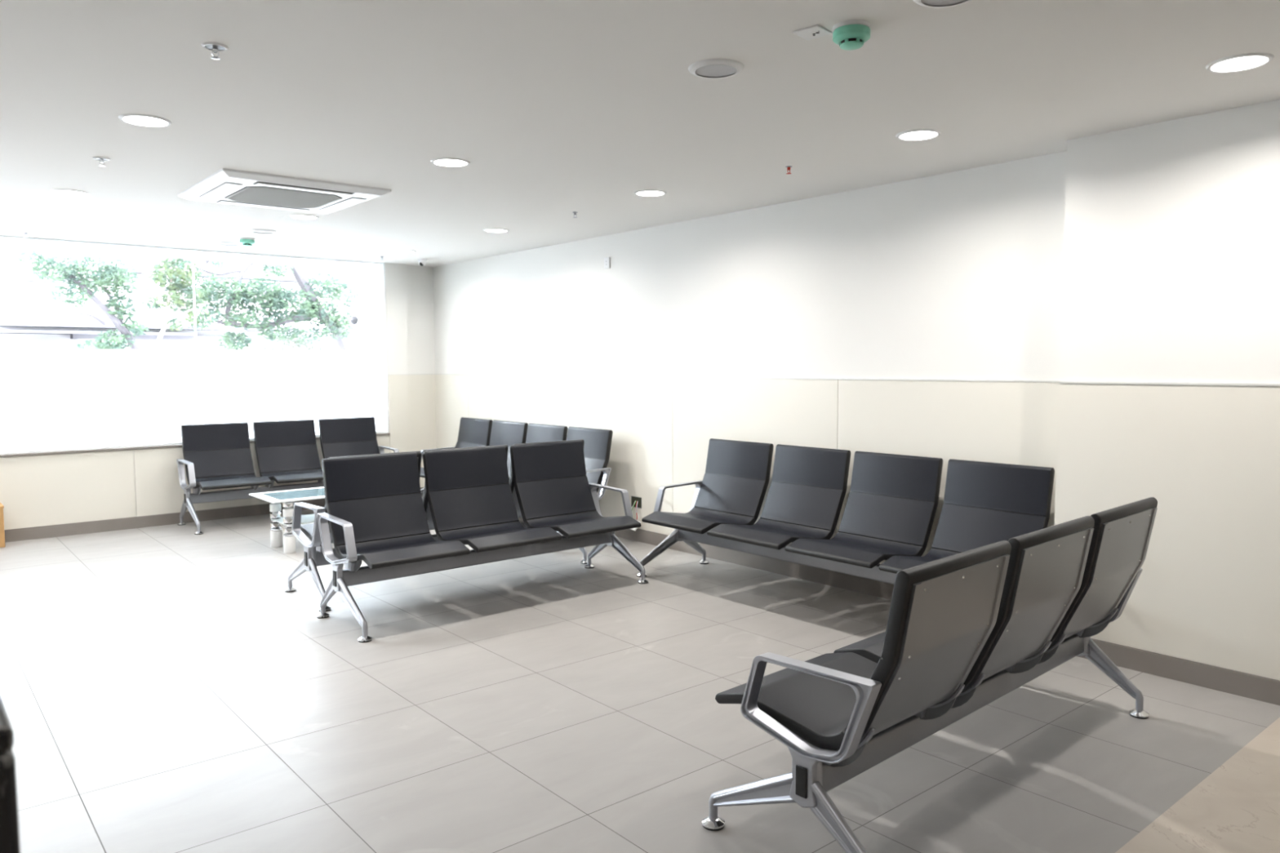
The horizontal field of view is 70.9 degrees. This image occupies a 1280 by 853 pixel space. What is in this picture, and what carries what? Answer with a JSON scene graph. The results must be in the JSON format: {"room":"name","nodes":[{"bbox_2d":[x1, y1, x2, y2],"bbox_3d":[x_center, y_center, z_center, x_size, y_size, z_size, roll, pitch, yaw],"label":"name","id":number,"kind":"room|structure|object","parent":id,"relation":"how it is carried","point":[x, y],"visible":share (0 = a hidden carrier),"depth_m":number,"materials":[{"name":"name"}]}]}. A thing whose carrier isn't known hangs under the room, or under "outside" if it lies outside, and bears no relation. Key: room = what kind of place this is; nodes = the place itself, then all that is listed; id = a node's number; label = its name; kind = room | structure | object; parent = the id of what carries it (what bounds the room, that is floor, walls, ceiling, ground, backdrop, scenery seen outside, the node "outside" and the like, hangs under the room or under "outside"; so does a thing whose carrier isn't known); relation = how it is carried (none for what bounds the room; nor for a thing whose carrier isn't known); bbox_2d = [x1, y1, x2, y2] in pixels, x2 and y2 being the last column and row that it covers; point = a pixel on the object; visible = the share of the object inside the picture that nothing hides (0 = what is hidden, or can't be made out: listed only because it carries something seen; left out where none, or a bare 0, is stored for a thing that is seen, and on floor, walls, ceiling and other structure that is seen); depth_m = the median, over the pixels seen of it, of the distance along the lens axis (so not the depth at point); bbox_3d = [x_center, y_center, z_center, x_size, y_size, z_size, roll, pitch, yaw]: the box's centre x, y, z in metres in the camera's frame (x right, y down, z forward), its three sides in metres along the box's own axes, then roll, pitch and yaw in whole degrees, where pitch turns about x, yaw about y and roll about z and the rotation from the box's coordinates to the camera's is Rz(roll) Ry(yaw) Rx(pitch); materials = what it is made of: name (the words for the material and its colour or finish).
{"room":"waiting room","nodes":[
{"label":"waiting room","id":0,"kind":"room"},
{"bbox_2d":[0,262,436,529],"bbox_3d":[-5.208,-0.299,7.287,7.735,2.460,0.263,-4,5,-40],"label":"wall","id":1,"kind":"structure","parent":0,"point":[56,489],"depth_m":7.98,"materials":[{"name":"white paint"}]},
{"bbox_2d":[0,235,389,454],"bbox_3d":[-5.090,-0.656,7.294,6.360,1.750,0.128,-4,5,-40],"label":"window","id":2,"kind":"structure","parent":1,"relation":"in","point":[102,398],"depth_m":8.06,"materials":[{"name":"white glass"}]},
{"bbox_2d":[0,432,390,457],"bbox_3d":[-5.116,0.224,7.391,6.360,0.020,0.275,-4,5,-40],"label":"trim","id":3,"kind":"structure","parent":1,"relation":"on","point":[384,433],"depth_m":7.64,"materials":[{"name":"grey stone"}]},
{"bbox_2d":[4,487,422,542],"bbox_3d":[-5.149,0.883,7.288,7.713,0.100,0.085,-4,5,-40],"label":"baseboard","id":4,"kind":"structure","parent":1,"relation":"attached to","point":[101,526],"depth_m":7.86,"materials":[{"name":"grey stone"}]},
{"bbox_2d":[0,496,1279,852],"bbox_3d":[-1.104,1.297,2.498,8.135,0.100,13.100,-4,5,-40],"label":"floor","id":5,"kind":"structure","parent":0,"point":[163,689],"depth_m":3.53,"materials":[{"name":"beige tile"}]},
{"bbox_2d":[0,502,4,547],"bbox_3d":[-5.136,0.784,7.068,0.215,0.328,0.230,-4,5,-40],"label":"wooden block","id":6,"kind":"object","parent":5,"relation":"on","point":[2,517],"visible":1,"depth_m":7.04,"materials":[{"name":"brown wood"}]},
{"bbox_2d":[0,694,20,852],"bbox_3d":[-1.318,0.825,0.300,1.835,1.150,0.500,-4,5,-40],"label":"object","id":7,"kind":"structure","parent":5,"relation":"on","point":[9,818],"depth_m":0.66,"materials":[{"name":"black stone"}]},
{"bbox_2d":[248,486,324,553],"bbox_3d":[-2.469,0.720,7.212,1.100,0.410,0.580,-4,5,-40],"label":"coffee table","id":8,"kind":"object","parent":5,"relation":"on","point":[287,497],"visible":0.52,"depth_m":6.96,"materials":[{"name":"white glass"}]},
{"bbox_2d":[271,514,314,525],"bbox_3d":[-2.436,0.714,7.173,0.870,0.008,0.360,-4,5,-40],"label":"shelf","id":9,"kind":"object","parent":8,"relation":"attached to","point":[309,518],"depth_m":6.99,"materials":[{"name":"white glass"}]},
{"bbox_2d":[176,417,399,534],"bbox_3d":[-3.200,0.403,8.383,1.943,0.888,0.675,-4,5,-40],"label":"bench","id":10,"kind":"object","parent":5,"relation":"on","point":[216,455],"visible":0.73,"depth_m":8.31,"materials":[{"name":"black leather"},{"name":"silver cast aluminium"}]},
{"bbox_2d":[284,439,587,611],"bbox_3d":[-1.288,0.560,5.983,1.943,0.888,0.675,-4,5,-40],"label":"bench","id":11,"kind":"object","parent":5,"relation":"on","point":[314,557],"visible":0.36,"depth_m":5.44,"materials":[{"name":"black polyurethane"},{"name":"silver cast aluminium"}]},
{"bbox_2d":[315,440,648,642],"bbox_3d":[-0.892,0.598,5.419,1.943,0.888,0.675,-4,5,-40],"label":"bench","id":12,"kind":"object","parent":5,"relation":"on","point":[376,515],"visible":1,"depth_m":5.41,"materials":[{"name":"black polyurethane"},{"name":"silver cast aluminium"}]},
{"bbox_2d":[420,417,613,535],"bbox_3d":[-1.244,0.425,7.921,0.675,0.888,2.560,-4,5,-40],"label":"bench","id":13,"kind":"object","parent":5,"relation":"on","point":[473,432],"visible":0.23,"depth_m":7.93,"materials":[{"name":"black polyurethane"},{"name":"silver cast aluminium"}]},
{"bbox_2d":[635,438,1054,584],"bbox_3d":[1.038,0.603,5.217,0.675,0.888,2.560,-4,5,-40],"label":"bench","id":14,"kind":"object","parent":5,"relation":"on","point":[889,513],"visible":0.79,"depth_m":5.19,"materials":[{"name":"black leather"},{"name":"silver cast aluminium"}]},
{"bbox_2d":[702,497,1157,852],"bbox_3d":[1.116,0.747,3.136,1.943,0.888,0.675,-4,5,-42],"label":"bench","id":15,"kind":"object","parent":5,"relation":"on","point":[966,630],"visible":1,"depth_m":2.69,"materials":[{"name":"black leather"},{"name":"dark grey plastic"},{"name":"silver cast aluminium"}]},
{"bbox_2d":[0,0,1279,266],"bbox_3d":[-1.116,-1.256,2.321,8.135,0.100,13.100,-4,5,-40],"label":"ceiling","id":16,"kind":"structure","parent":0,"point":[556,108],"depth_m":3.58,"materials":[{"name":"white paint"}]},
{"bbox_2d":[50,188,89,195],"bbox_3d":[-3.426,-1.406,5.405,0.202,0.007,0.202,-4,5,-40],"label":"recessed light","id":17,"kind":"object","parent":16,"relation":"in","point":[59,191],"visible":1,"depth_m":5.39,"materials":[{"name":"white plastic"}]},
{"bbox_2d":[92,156,111,166],"bbox_3d":[-2.717,-1.333,4.538,0.082,0.039,0.082,-4,5,-40],"label":"sprinkler","id":18,"kind":"object","parent":16,"relation":"attached to","point":[101,159],"visible":1,"depth_m":4.53,"materials":[{"name":"silver metal"}]},
{"bbox_2d":[118,113,172,127],"bbox_3d":[-2.109,-1.303,3.833,0.202,0.007,0.202,-4,5,-40],"label":"recessed light","id":19,"kind":"object","parent":16,"relation":"in","point":[137,119],"visible":1,"depth_m":3.82,"materials":[{"name":"white plastic"}]},
{"bbox_2d":[201,42,228,59],"bbox_3d":[-1.397,-1.230,2.955,0.082,0.039,0.082,-4,5,-40],"label":"sprinkler","id":20,"kind":"object","parent":16,"relation":"attached to","point":[215,47],"visible":1,"depth_m":2.95,"materials":[{"name":"silver metal"}]},
{"bbox_2d":[239,237,254,246],"bbox_3d":[-3.239,-1.518,7.412,0.116,0.065,0.116,-4,5,-40],"label":"smoke detector","id":21,"kind":"object","parent":16,"relation":"attached to","point":[246,242],"visible":1,"depth_m":7.37,"materials":[{"name":"green plastic"}]},
{"bbox_2d":[248,228,276,233],"bbox_3d":[-2.934,-1.516,6.989,0.198,0.012,0.198,-4,5,-40],"label":"ceiling speaker","id":22,"kind":"object","parent":16,"relation":"attached to","point":[254,230],"visible":1,"depth_m":6.96,"materials":[{"name":"white plastic"}]},
{"bbox_2d":[177,168,391,214],"bbox_3d":[-2.157,-1.396,5.439,0.950,0.044,0.950,-4,5,-40],"label":"air conditioner","id":23,"kind":"object","parent":16,"relation":"attached to","point":[225,186],"visible":1,"depth_m":5.28,"materials":[{"name":"white plastic"}]},
{"bbox_2d":[226,186,341,208],"bbox_3d":[-2.157,-1.381,5.440,0.548,0.004,0.548,-4,5,-40],"label":"grille","id":24,"kind":"object","parent":23,"relation":"attached to","point":[259,195],"depth_m":5.40,"materials":[{"name":"grey plastic"}]},
{"bbox_2d":[288,213,319,219],"bbox_3d":[-2.367,-1.476,6.331,0.202,0.007,0.202,-4,5,-40],"label":"recessed light","id":25,"kind":"object","parent":16,"relation":"in","point":[302,216],"visible":1,"depth_m":6.32,"materials":[{"name":"white plastic"}]},
{"bbox_2d":[417,258,426,266],"bbox_3d":[-2.165,-1.627,8.935,0.100,0.070,0.100,-4,5,-40],"label":"security camera","id":26,"kind":"object","parent":16,"relation":"attached to","point":[422,262],"visible":1,"depth_m":8.90,"materials":[{"name":"white plastic"}]},
{"bbox_2d":[430,157,470,167],"bbox_3d":[-0.980,-1.366,4.651,0.202,0.007,0.202,-4,5,-40],"label":"recessed light","id":27,"kind":"object","parent":16,"relation":"in","point":[442,162],"visible":1,"depth_m":4.64,"materials":[{"name":"white plastic"}]},
{"bbox_2d":[483,228,509,232],"bbox_3d":[-1.123,-1.530,7.018,0.202,0.007,0.202,-4,5,-40],"label":"recessed light","id":28,"kind":"object","parent":16,"relation":"in","point":[490,230],"visible":1,"depth_m":7.01,"materials":[{"name":"white plastic"}]},
{"bbox_2d":[634,189,666,196],"bbox_3d":[0.063,-1.431,5.513,0.202,0.007,0.202,-4,5,-40],"label":"recessed light","id":29,"kind":"object","parent":16,"relation":"in","point":[646,193],"visible":1,"depth_m":5.50,"materials":[{"name":"white plastic"}]},
{"bbox_2d":[688,58,743,79],"bbox_3d":[0.270,-1.268,3.195,0.198,0.012,0.198,-4,5,-40],"label":"ceiling speaker","id":30,"kind":"object","parent":16,"relation":"attached to","point":[712,68],"visible":1,"depth_m":3.17,"materials":[{"name":"white plastic"}]},
{"bbox_2d":[785,165,791,174],"bbox_3d":[0.794,-1.368,4.798,0.036,0.039,0.036,-4,5,-40],"label":"sprinkler","id":31,"kind":"object","parent":16,"relation":"attached to","point":[788,167],"visible":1,"depth_m":4.79,"materials":[{"name":"silver metal"}]},
{"bbox_2d":[792,24,831,40],"bbox_3d":[0.547,-1.248,2.849,0.090,0.007,0.090,3,5,42],"label":"plate","id":32,"kind":"object","parent":16,"relation":"attached to","point":[816,31],"visible":1,"depth_m":2.84,"materials":[{"name":"white plastic"}]},
{"bbox_2d":[832,19,871,50],"bbox_3d":[0.661,-1.216,2.810,0.116,0.065,0.116,-4,5,-40],"label":"smoke detector","id":33,"kind":"object","parent":16,"relation":"attached to","point":[850,35],"visible":1,"depth_m":2.77,"materials":[{"name":"green plastic"}]},
{"bbox_2d":[895,128,941,141],"bbox_3d":[1.282,-1.341,4.138,0.202,0.007,0.202,-4,5,-40],"label":"recessed light","id":34,"kind":"object","parent":16,"relation":"in","point":[916,135],"visible":1,"depth_m":4.13,"materials":[{"name":"white plastic"}]},
{"bbox_2d":[912,0,972,8],"bbox_3d":[0.873,-1.226,2.550,0.198,0.012,0.198,-4,5,-40],"label":"ceiling speaker","id":35,"kind":"object","parent":16,"relation":"attached to","point":[934,3],"visible":1,"depth_m":2.60,"materials":[{"name":"white plastic"}]},
{"bbox_2d":[1205,52,1274,72],"bbox_3d":[2.108,-1.277,3.161,0.202,0.007,0.202,-4,5,-40],"label":"recessed light","id":36,"kind":"object","parent":16,"relation":"in","point":[1242,62],"visible":1,"depth_m":3.15,"materials":[{"name":"white plastic"}]},
{"bbox_2d":[433,151,1066,564],"bbox_3d":[0.055,-0.316,7.173,0.213,2.460,7.280,-4,5,-40],"label":"wall","id":37,"kind":"structure","parent":0,"point":[919,317],"depth_m":5.89,"materials":[{"name":"white paint"}]},
{"bbox_2d":[604,257,610,268],"bbox_3d":[-0.268,-1.333,7.327,0.012,0.090,0.070,-4,5,-40],"label":"wall switch plate","id":38,"kind":"object","parent":37,"relation":"attached to","point":[606,260],"visible":1,"depth_m":7.32,"materials":[{"name":"white plastic"}]},
{"bbox_2d":[631,495,641,519],"bbox_3d":[-0.041,0.659,7.172,0.036,0.196,0.128,-4,5,-40],"label":"box","id":39,"kind":"object","parent":37,"relation":"attached to","point":[636,502],"visible":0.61,"depth_m":7.17,"materials":[{"name":"grey plastic"}]},
{"bbox_2d":[614,528,893,599],"bbox_3d":[-0.013,0.866,7.180,0.022,0.100,6.860,-4,5,-40],"label":"baseboard","id":40,"kind":"structure","parent":37,"relation":"attached to","point":[852,583],"depth_m":6.05,"materials":[{"name":"grey stone"}]},
{"bbox_2d":[1053,99,1279,680],"bbox_3d":[4.049,0.007,2.252,0.429,2.460,5.830,-4,5,-40],"label":"wall pier","id":41,"kind":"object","parent":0,"point":[1169,384],"visible":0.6,"depth_m":3.92,"materials":[{"name":"white paint"}]},
{"bbox_2d":[1076,638,1279,705],"bbox_3d":[3.893,1.195,2.200,0.020,0.098,5.832,-4,5,-40],"label":"baseboard","id":42,"kind":"object","parent":41,"relation":"attached to","point":[1267,690],"depth_m":3.93,"materials":[{"name":"grey stone"}]},
{"label":"outside","id":43,"kind":"structure","parent":0,"visible":0},
{"bbox_3d":[-9.786,0.824,17.111,30.000,0.100,20.150,-4,5,-40],"label":"ground","id":44,"kind":"structure","parent":43,"visible":0},
{"bbox_2d":[15,248,150,349],"bbox_3d":[-6.492,-0.433,10.868,0.743,3.262,1.638,3,5,42],"label":"leafy tree","id":45,"kind":"object","parent":44,"relation":"on","point":[65,271],"visible":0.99,"depth_m":10.69,"materials":[{"name":"green plant"}]},
{"bbox_2d":[141,257,213,349],"bbox_3d":[-6.023,-0.554,11.789,0.833,3.352,0.634,-4,5,-40],"label":"slender tree","id":46,"kind":"object","parent":44,"relation":"on","point":[180,272],"visible":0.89,"depth_m":11.62,"materials":[{"name":"green plant"}]},
{"bbox_2d":[0,246,359,351],"bbox_3d":[-8.063,-1.115,15.685,21.000,3.950,3.550,-4,5,-40],"label":"sky","id":47,"kind":"structure","parent":44,"relation":"on","point":[29,318],"depth_m":13.96,"materials":[{"name":"paint"}]},
{"bbox_2d":[188,259,358,351],"bbox_3d":[-5.011,-0.767,13.276,0.974,3.597,3.014,3,5,41],"label":"tree","id":48,"kind":"object","parent":44,"relation":"on","point":[315,309],"visible":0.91,"depth_m":12.83,"materials":[{"name":"green plant"}]},
{"bbox_2d":[251,337,327,351],"bbox_3d":[-4.579,-0.027,11.853,0.998,2.282,0.628,-4,5,-40],"label":"bush","id":49,"kind":"object","parent":44,"relation":"on","point":[300,345],"visible":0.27,"depth_m":11.73,"materials":[{"name":"green plant"}]},
{"bbox_2d":[349,315,359,331],"bbox_3d":[-3.825,-0.223,12.422,0.150,2.582,0.352,2,4,24],"label":"drain pipe","id":50,"kind":"object","parent":44,"relation":"on","point":[353,320],"visible":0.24,"depth_m":12.28,"materials":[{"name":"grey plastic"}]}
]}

